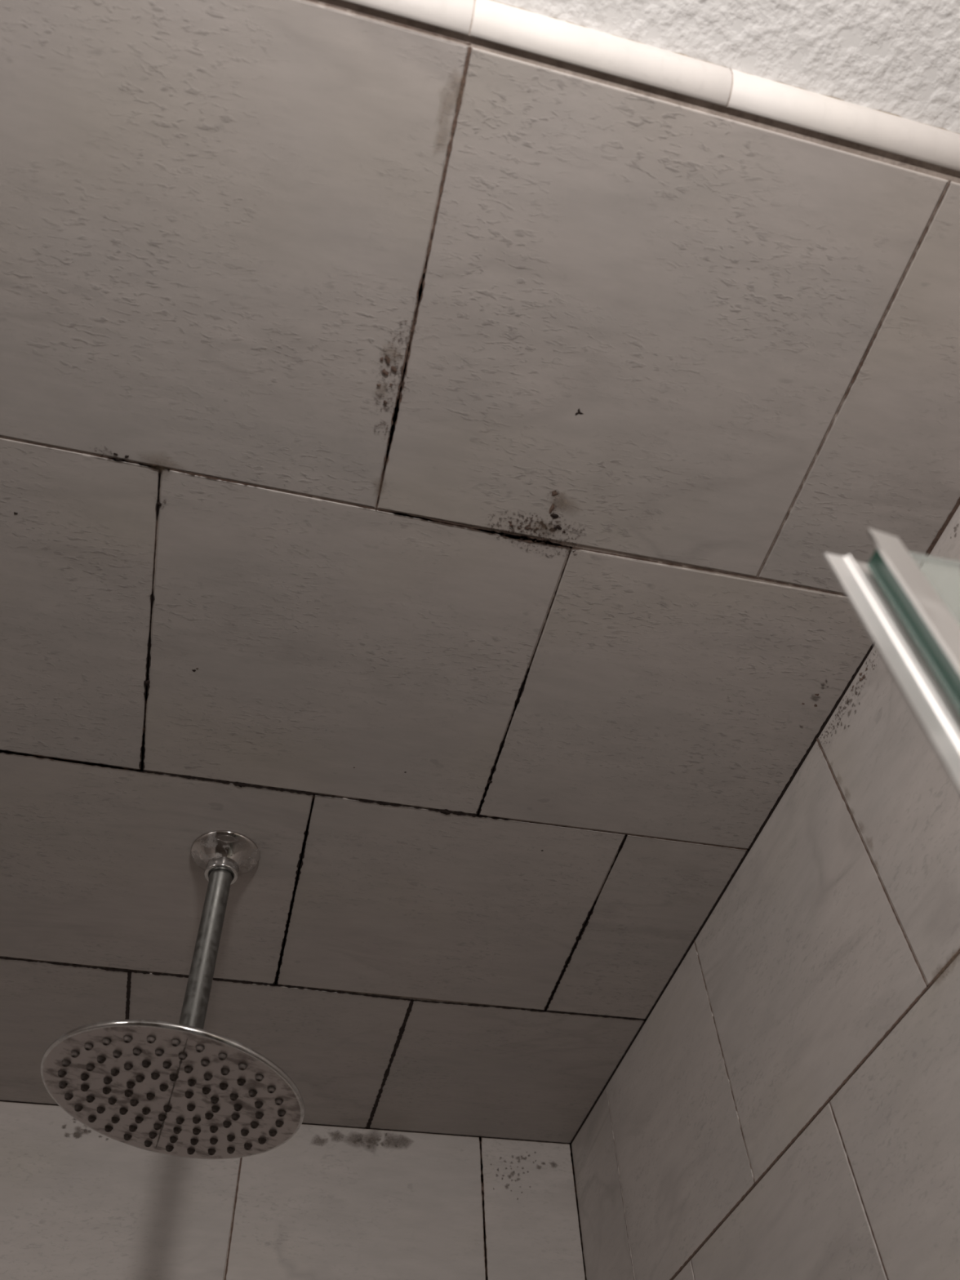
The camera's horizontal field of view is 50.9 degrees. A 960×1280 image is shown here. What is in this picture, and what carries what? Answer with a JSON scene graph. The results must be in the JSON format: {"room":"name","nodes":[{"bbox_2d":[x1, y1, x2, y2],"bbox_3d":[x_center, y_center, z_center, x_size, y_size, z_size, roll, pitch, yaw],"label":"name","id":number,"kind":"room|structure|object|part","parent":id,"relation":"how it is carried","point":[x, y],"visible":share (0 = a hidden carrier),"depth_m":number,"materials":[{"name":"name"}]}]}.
{"room":"bathroom shower","nodes":[
{"label":"bathroom shower","id":0,"kind":"room"},
{"bbox_2d":[0,1101,586,1279],"bbox_3d":[-0.690,1.274,0.242,1.818,2.432,0.021,9,-53,-10],"label":"wall","id":1,"kind":"structure","parent":0,"point":[77,1202],"depth_m":1.20,"materials":[{"name":"tile"}]},
{"bbox_2d":[0,0,959,1144],"bbox_3d":[-0.715,-0.659,0.288,2.440,0.039,2.946,9,-53,-10],"label":"ceiling","id":2,"kind":"structure","parent":0,"point":[431,464],"depth_m":0.74,"materials":[{"name":"tile"}]},
{"bbox_2d":[40,830,304,1159],"bbox_3d":[-0.239,0.280,0.860,0.200,0.254,0.202,-3,-52,-1],"label":"shower head","id":3,"kind":"object","parent":2,"relation":"attached to","point":[184,1089],"visible":1,"depth_m":0.77},
{"bbox_3d":[-0.235,0.349,0.770,0.197,0.002,0.197,14,-52,-5],"label":"spray plate","id":4,"kind":"part","parent":3,"relation":"part of","materials":[{"name":"silver metal"}]},
{"bbox_2d":[316,0,959,177],"bbox_3d":[-0.461,-0.421,0.476,1.798,0.020,0.023,9,-53,-10],"label":"trim","id":5,"kind":"structure","parent":2,"relation":"attached to","point":[490,24],"depth_m":0.58,"materials":[{"name":"ceramic"}]},
{"bbox_2d":[571,505,959,1279],"bbox_3d":[0.326,0.952,0.049,0.021,2.432,1.230,9,-53,-10],"label":"wall","id":6,"kind":"structure","parent":0,"point":[787,1107],"depth_m":0.84,"materials":[{"name":"tile"}]},
{"bbox_2d":[823,528,959,793],"bbox_3d":[0.304,0.596,-0.418,0.298,1.974,0.015,9,-53,-10],"label":"glass panel","id":7,"kind":"object","parent":6,"relation":"attached to","point":[908,603],"visible":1,"depth_m":0.30,"materials":[{"name":"white"}]},
{"bbox_3d":[0.311,0.599,-0.418,0.284,1.970,0.008,9,-53,-10],"label":"glass pane","id":8,"kind":"part","parent":7,"relation":"part of","materials":[{"name":"green"}]},
{"bbox_3d":[0.176,0.571,-0.445,0.012,1.974,0.002,14,-54,-14],"label":"channel leg","id":9,"kind":"part","parent":7,"relation":"part of","materials":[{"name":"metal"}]}
]}

